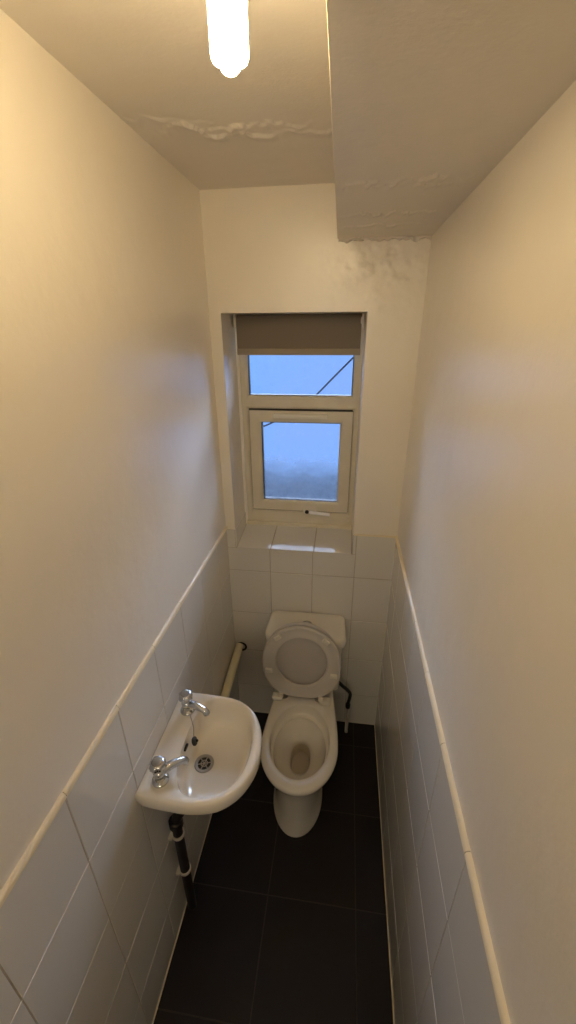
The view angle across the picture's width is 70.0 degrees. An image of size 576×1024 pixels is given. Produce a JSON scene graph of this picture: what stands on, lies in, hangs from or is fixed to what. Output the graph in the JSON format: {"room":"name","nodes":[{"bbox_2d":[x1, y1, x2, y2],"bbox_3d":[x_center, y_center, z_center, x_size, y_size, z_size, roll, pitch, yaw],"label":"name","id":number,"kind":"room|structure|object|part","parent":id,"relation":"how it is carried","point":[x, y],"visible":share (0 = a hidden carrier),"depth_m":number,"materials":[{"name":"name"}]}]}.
{"room":"bathroom","nodes":[
{"label":"bathroom","id":0,"kind":"room"},
{"bbox_2d":[0,9,239,1023],"bbox_3d":[-0.459,0.370,1.045,0.125,2.554,2.340,3,24,7],"label":"wall","id":1,"kind":"structure","parent":0,"point":[112,501],"depth_m":0.86,"materials":[{"name":"paint"}]},
{"bbox_2d":[0,526,226,907],"bbox_3d":[-0.415,0.489,0.937,0.008,0.013,2.058,3,24,7],"label":"trim","id":2,"kind":"structure","parent":1,"relation":"attached to","point":[30,850],"depth_m":0.87,"materials":[{"name":"beige paint"}]},
{"bbox_2d":[152,814,211,1023],"bbox_3d":[-0.405,1.542,1.423,0.007,0.007,2.040,3,24,7],"label":"trim","id":3,"kind":"structure","parent":1,"relation":"attached to","point":[211,814],"depth_m":1.47,"materials":[{"name":"beige paint"}]},
{"bbox_2d":[168,813,196,910],"bbox_3d":[-0.317,1.164,1.429,0.164,0.688,0.053,-8,25,-16],"label":"pipe","id":4,"kind":"object","parent":1,"relation":"attached to","point":[177,833],"visible":0.62,"depth_m":1.40,"materials":[{"name":"black"}]},
{"bbox_2d":[135,689,261,814],"bbox_3d":[-0.233,0.726,1.240,0.308,0.241,0.356,3,24,7],"label":"washbasin","id":5,"kind":"object","parent":1,"relation":"attached to","point":[207,755],"visible":1,"depth_m":1.25,"materials":[{"name":"ceramic"}]},
{"bbox_3d":[-0.348,0.674,1.099,0.043,0.025,0.043,-7,25,-13],"label":"handle","id":6,"kind":"part","parent":5,"relation":"part of","materials":[{"name":"silver metal"}]},
{"bbox_3d":[-0.314,0.695,1.135,0.082,0.034,0.026,-17,29,-33],"label":"spout","id":7,"kind":"part","parent":5,"relation":"part of","materials":[{"name":"silver metal"}]},
{"bbox_3d":[-0.324,0.582,1.303,0.043,0.025,0.043,13,28,27],"label":"handle","id":8,"kind":"part","parent":5,"relation":"part of","materials":[{"name":"silver metal"}]},
{"bbox_3d":[-0.285,0.620,1.301,0.082,0.034,0.027,10,26,22],"label":"spout","id":9,"kind":"part","parent":5,"relation":"part of","materials":[{"name":"silver metal"}]},
{"bbox_2d":[221,642,246,696],"bbox_3d":[-0.290,0.843,1.859,0.059,0.085,0.652,3,25,8],"label":"drain pipe","id":10,"kind":"object","parent":1,"relation":"attached to","point":[226,690],"visible":0.36,"depth_m":1.99,"materials":[{"name":"beige plastic"}]},
{"bbox_2d":[0,0,334,189],"bbox_3d":[-0.040,-0.702,0.443,1.000,0.111,2.440,3,24,7],"label":"ceiling","id":11,"kind":"structure","parent":0,"point":[269,123],"depth_m":0.75,"materials":[{"name":"beige paint"}]},
{"bbox_2d":[207,0,248,76],"bbox_3d":[-0.061,-0.539,0.398,0.089,0.166,0.089,3,24,7],"label":"ceiling lamp","id":12,"kind":"object","parent":11,"relation":"attached to","point":[217,9],"visible":1,"depth_m":0.41,"materials":[{"name":"beige plastic"}]},
{"bbox_2d":[153,712,392,1023],"bbox_3d":[-0.034,1.594,1.381,0.960,0.060,2.260,3,24,7],"label":"floor","id":13,"kind":"structure","parent":0,"point":[282,928],"depth_m":1.52,"materials":[{"name":"grey tile"}]},
{"bbox_2d":[261,610,345,836],"bbox_3d":[0.057,0.909,1.830,0.370,0.818,0.653,3,24,7],"label":"toilet","id":14,"kind":"object","parent":13,"relation":"on","point":[302,654],"visible":1,"depth_m":1.84,"materials":[{"name":"beige ceramic"}]},
{"bbox_3d":[0.060,0.672,1.839,0.352,0.379,0.047,3,24,7],"label":"seat","id":15,"kind":"part","parent":14,"relation":"part of","materials":[{"name":"beige plastic"}]},
{"bbox_3d":[0.063,0.662,1.856,0.346,0.389,0.043,3,24,7],"label":"lid","id":16,"kind":"part","parent":14,"relation":"part of","materials":[{"name":"grey plastic"}]},
{"bbox_3d":[0.086,0.540,1.916,0.369,0.052,0.188,3,24,7],"label":"cistern lid","id":17,"kind":"part","parent":14,"relation":"part of","materials":[{"name":"beige ceramic"}]},
{"bbox_2d":[339,681,351,732],"bbox_3d":[0.287,1.014,2.131,0.079,0.377,0.028,-7,25,-15],"label":"supply pipe","id":18,"kind":"object","parent":13,"relation":"on","point":[342,685],"visible":0.98,"depth_m":2.12,"materials":[{"name":"black plastic"}]},
{"bbox_2d":[200,183,430,724],"bbox_3d":[0.111,-0.047,1.899,0.760,2.504,0.265,3,24,7],"label":"wall","id":19,"kind":"structure","parent":0,"point":[269,249],"depth_m":1.55,"materials":[{"name":"paint"}]},
{"bbox_2d":[235,512,245,546],"bbox_3d":[-0.225,0.081,1.972,0.005,0.090,0.195,3,24,7],"label":"trim","id":20,"kind":"structure","parent":19,"relation":"attached to","point":[239,529],"depth_m":1.95,"materials":[{"name":"white tile"}]},
{"bbox_2d":[235,328,247,523],"bbox_3d":[-0.209,-0.378,1.895,0.012,0.958,0.046,3,24,7],"label":"trim","id":21,"kind":"structure","parent":19,"relation":"attached to","point":[237,356],"depth_m":1.87,"materials":[{"name":"paint"}]},
{"bbox_2d":[236,524,351,554],"bbox_3d":[0.036,0.137,1.961,0.530,0.063,0.204,3,24,7],"label":"window sill","id":22,"kind":"structure","parent":19,"relation":"attached to","point":[254,536],"depth_m":1.94,"materials":[{"name":"white tile"}]},
{"bbox_2d":[239,313,365,529],"bbox_3d":[0.051,-0.357,1.848,0.522,0.961,0.099,3,24,7],"label":"window","id":23,"kind":"structure","parent":19,"relation":"in","point":[292,507],"depth_m":1.92,"materials":[{"name":"white plastic"}]},
{"bbox_2d":[233,313,364,425],"bbox_3d":[0.042,-0.580,1.708,0.516,0.435,0.065,3,24,7],"label":"roller blind","id":24,"kind":"object","parent":23,"relation":"attached to","point":[268,334],"visible":1,"depth_m":1.63,"materials":[{"name":"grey fabric"}]},
{"bbox_3d":[0.293,-0.547,1.670,0.004,0.403,0.038,3,24,7],"label":"bead chain","id":25,"kind":"part","parent":24,"relation":"part of","materials":[{"name":"beige plastic"}]},
{"bbox_2d":[273,413,327,418],"bbox_3d":[0.053,-0.418,1.799,0.241,0.019,0.021,3,24,7],"label":"vent","id":26,"kind":"object","parent":23,"relation":"attached to","point":[275,415],"depth_m":1.79,"materials":[{"name":"beige plastic"}]},
{"bbox_3d":[0.057,-0.229,1.908,0.458,0.476,0.030,3,24,7],"label":"opening sash","id":27,"kind":"part","parent":23,"relation":"part of","materials":[{"name":"white plastic"}]},
{"bbox_3d":[0.064,-0.233,1.917,0.364,0.376,0.004,3,24,7],"label":"glass pane","id":28,"kind":"part","parent":23,"relation":"part of","materials":[{"name":"glass"}]},
{"bbox_3d":[0.148,0.008,1.958,0.103,0.024,0.030,6,25,15],"label":"lever","id":29,"kind":"part","parent":23,"relation":"part of","materials":[{"name":"white plastic"}]},
{"bbox_2d":[354,534,394,537],"bbox_3d":[0.378,0.103,1.783,0.186,0.007,0.006,3,24,7],"label":"trim","id":30,"kind":"structure","parent":19,"relation":"attached to","point":[354,534],"depth_m":1.78,"materials":[{"name":"beige paint"}]},
{"bbox_2d":[326,0,575,242],"bbox_3d":[0.176,-0.537,0.387,0.303,0.167,2.063,3,24,7],"label":"ceiling","id":31,"kind":"structure","parent":0,"point":[428,97],"depth_m":0.51,"materials":[{"name":"beige paint"}]},
{"bbox_2d":[375,80,575,1023],"bbox_3d":[0.409,0.412,0.936,0.125,2.554,2.340,3,24,7],"label":"wall","id":32,"kind":"structure","parent":0,"point":[486,535],"depth_m":0.67,"materials":[{"name":"paint"}]},
{"bbox_2d":[374,725,394,1023],"bbox_3d":[0.338,1.579,1.330,0.007,0.007,2.040,3,24,7],"label":"trim","id":33,"kind":"structure","parent":32,"relation":"attached to","point":[374,725],"depth_m":1.57,"materials":[{"name":"beige paint"}]},
{"bbox_2d":[395,535,510,1023],"bbox_3d":[0.329,0.526,0.844,0.010,0.012,2.058,3,24,7],"label":"trim","id":34,"kind":"structure","parent":32,"relation":"attached to","point":[493,968],"depth_m":0.72,"materials":[{"name":"beige paint"}]},
{"label":"outside","id":35,"kind":"structure","parent":0,"visible":0},
{"bbox_2d":[263,357,352,426],"bbox_3d":[0.194,-0.995,2.424,1.905,1.309,0.010,3,24,7],"label":"cable","id":36,"kind":"object","parent":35,"point":[351,359],"visible":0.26,"depth_m":2.49,"materials":[{"name":"black plastic"}]}
]}

